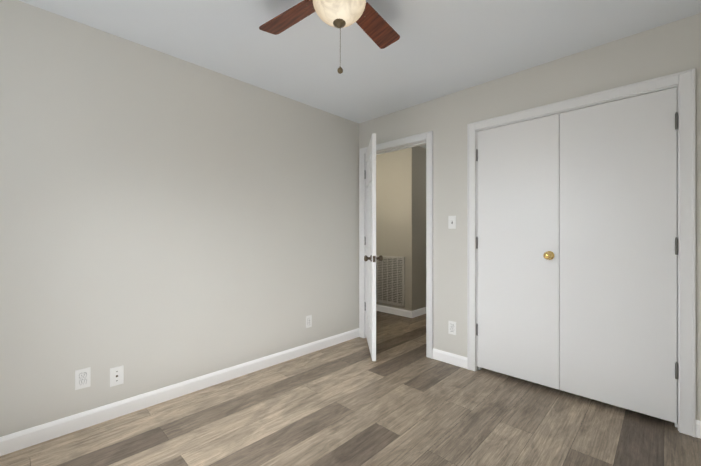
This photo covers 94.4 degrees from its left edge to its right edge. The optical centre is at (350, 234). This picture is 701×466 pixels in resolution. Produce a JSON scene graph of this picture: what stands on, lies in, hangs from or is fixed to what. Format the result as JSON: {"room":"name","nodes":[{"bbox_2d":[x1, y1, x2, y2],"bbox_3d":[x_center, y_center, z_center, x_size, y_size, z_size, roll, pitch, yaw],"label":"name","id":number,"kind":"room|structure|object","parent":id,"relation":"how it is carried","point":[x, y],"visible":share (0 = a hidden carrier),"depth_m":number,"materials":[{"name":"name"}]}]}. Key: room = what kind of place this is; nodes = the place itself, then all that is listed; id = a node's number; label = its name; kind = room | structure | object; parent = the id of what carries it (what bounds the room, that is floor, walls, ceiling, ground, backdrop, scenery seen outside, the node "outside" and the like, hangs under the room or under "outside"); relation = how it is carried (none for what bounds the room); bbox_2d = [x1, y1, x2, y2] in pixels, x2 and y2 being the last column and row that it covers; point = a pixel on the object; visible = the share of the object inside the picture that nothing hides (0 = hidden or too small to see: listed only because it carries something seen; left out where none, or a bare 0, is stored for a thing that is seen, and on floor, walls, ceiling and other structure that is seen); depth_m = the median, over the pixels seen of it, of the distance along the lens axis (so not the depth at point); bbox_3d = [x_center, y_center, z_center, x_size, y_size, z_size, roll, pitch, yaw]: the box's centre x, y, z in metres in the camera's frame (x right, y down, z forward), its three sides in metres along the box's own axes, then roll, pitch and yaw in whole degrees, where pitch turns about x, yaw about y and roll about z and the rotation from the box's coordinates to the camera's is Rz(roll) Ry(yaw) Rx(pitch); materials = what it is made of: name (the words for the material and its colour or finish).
{"room":"empty bedroom","nodes":[
{"label":"empty bedroom","id":0,"kind":"room"},
{"bbox_2d":[0,0,358,436],"bbox_3d":[-1.171,-0.052,2.506,0.120,2.440,3.520,0,0,44],"label":"wall","id":1,"kind":"structure","parent":0,"point":[166,220],"depth_m":2.21,"materials":[{"name":"beige paint"}]},
{"bbox_2d":[75,367,90,389],"bbox_3d":[-1.614,0.869,1.959,0.007,0.117,0.072,0,0,44],"label":"electrical outlet","id":2,"kind":"object","parent":1,"relation":"attached to","point":[82,378],"visible":1,"depth_m":1.96,"materials":[{"name":"white plastic"}]},
{"bbox_2d":[110,365,123,386],"bbox_3d":[-1.494,0.907,2.078,0.012,0.117,0.072,0,0,44],"label":"outlet plate","id":3,"kind":"object","parent":1,"relation":"attached to","point":[116,375],"visible":1,"depth_m":2.08,"materials":[{"name":"white plastic"}]},
{"bbox_2d":[0,328,358,455],"bbox_3d":[-1.081,1.120,2.501,0.014,0.095,3.400,0,0,44],"label":"baseboard","id":4,"kind":"structure","parent":1,"relation":"attached to","point":[20,440],"depth_m":2.19,"materials":[{"name":"white wood"}]},
{"bbox_2d":[306,315,311,327],"bbox_3d":[-0.409,0.858,3.198,0.007,0.117,0.072,0,0,44],"label":"electrical outlet","id":5,"kind":"object","parent":1,"relation":"attached to","point":[308,321],"visible":1,"depth_m":3.20,"materials":[{"name":"white plastic"}]},
{"bbox_2d":[0,311,700,465],"bbox_3d":[0.462,1.198,3.009,4.620,0.060,6.620,0,0,44],"label":"floor","id":6,"kind":"structure","parent":0,"point":[402,400],"depth_m":1.99,"materials":[{"name":"brown wood"}]},
{"bbox_2d":[376,304,411,317],"bbox_3d":[0.340,1.122,5.043,1.410,0.095,0.014,0,0,44],"label":"baseboard","id":7,"kind":"structure","parent":6,"relation":"on","point":[401,312],"depth_m":4.74,"materials":[{"name":"white wood"}]},
{"bbox_2d":[412,307,425,317],"bbox_3d":[1.495,1.122,5.196,0.014,0.095,1.844,0,0,44],"label":"baseboard","id":8,"kind":"structure","parent":6,"relation":"on","point":[421,311],"depth_m":4.66,"materials":[{"name":"white wood"}]},
{"bbox_2d":[19,0,700,148],"bbox_3d":[0.462,-1.302,3.010,4.620,0.060,6.620,0,0,44],"label":"ceiling","id":9,"kind":"structure","parent":0,"point":[439,48],"depth_m":2.12,"materials":[{"name":"paint"}]},
{"bbox_2d":[259,0,399,73],"bbox_3d":[-0.053,-1.011,1.515,0.820,0.524,0.830,0,0,-9],"label":"fan","id":10,"kind":"object","parent":9,"relation":"hanging from","point":[376,27],"visible":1,"depth_m":1.67,"materials":[{"name":"brown wood"}]},
{"bbox_2d":[376,146,425,310],"bbox_3d":[0.986,-0.050,5.701,1.420,2.440,1.830,0,0,44],"label":"wall","id":11,"kind":"structure","parent":0,"point":[400,203],"depth_m":4.71,"materials":[{"name":"beige paint"}]},
{"bbox_2d":[376,255,404,306],"bbox_3d":[0.548,0.676,4.841,0.610,0.715,0.014,0,0,44],"label":"air vent grille","id":12,"kind":"object","parent":11,"relation":"attached to","point":[390,280],"visible":0.73,"depth_m":4.79,"materials":[{"name":"white metal"}]},
{"bbox_2d":[359,13,700,420],"bbox_3d":[0.624,-0.052,3.299,4.450,2.440,0.120,0,0,44],"label":"wall","id":13,"kind":"structure","parent":0,"point":[667,49],"depth_m":2.69,"materials":[{"name":"beige paint"}]},
{"bbox_2d":[364,133,382,360],"bbox_3d":[0.198,0.114,3.272,0.171,2.018,0.790,0,0,-2],"label":"entry door","id":14,"kind":"structure","parent":13,"relation":"in","point":[370,258],"depth_m":2.94,"materials":[{"name":"white wood"}]},
{"bbox_2d":[359,131,432,358],"bbox_3d":[0.490,0.097,3.429,0.928,2.142,0.168,0,0,44],"label":"door frame","id":15,"kind":"structure","parent":13,"relation":"attached to","point":[427,137],"depth_m":3.09,"materials":[{"name":"white wood"}]},
{"bbox_2d":[433,348,466,368],"bbox_3d":[0.898,1.120,2.938,0.341,0.095,0.014,0,0,44],"label":"baseboard","id":16,"kind":"structure","parent":13,"relation":"attached to","point":[457,360],"depth_m":2.93,"materials":[{"name":"white wood"}]},
{"bbox_2d":[448,321,455,334],"bbox_3d":[0.916,0.842,2.926,0.072,0.117,0.007,0,0,44],"label":"electrical outlet","id":17,"kind":"object","parent":13,"relation":"attached to","point":[451,327],"visible":1,"depth_m":2.92,"materials":[{"name":"white plastic"}]},
{"bbox_2d":[448,216,455,228],"bbox_3d":[0.913,-0.110,2.924,0.072,0.117,0.016,0,0,44],"label":"light switch","id":18,"kind":"object","parent":13,"relation":"attached to","point":[451,222],"visible":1,"depth_m":2.92,"materials":[{"name":"white plastic"}]},
{"bbox_2d":[476,114,559,389],"bbox_3d":[1.284,0.125,2.556,0.606,2.006,0.103,0,0,44],"label":"closet door","id":19,"kind":"structure","parent":13,"relation":"in","point":[518,254],"depth_m":2.54,"materials":[{"name":"white wood"}]},
{"bbox_2d":[467,68,695,436],"bbox_3d":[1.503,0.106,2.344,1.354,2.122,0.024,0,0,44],"label":"trim","id":20,"kind":"structure","parent":13,"relation":"attached to","point":[684,81],"depth_m":1.91,"materials":[{"name":"white wood"}]},
{"bbox_2d":[559,87,677,422],"bbox_3d":[1.739,0.124,2.151,0.606,2.006,0.050,0,0,44],"label":"closet door","id":21,"kind":"structure","parent":13,"relation":"in","point":[618,252],"depth_m":2.11,"materials":[{"name":"white wood"}]}
]}

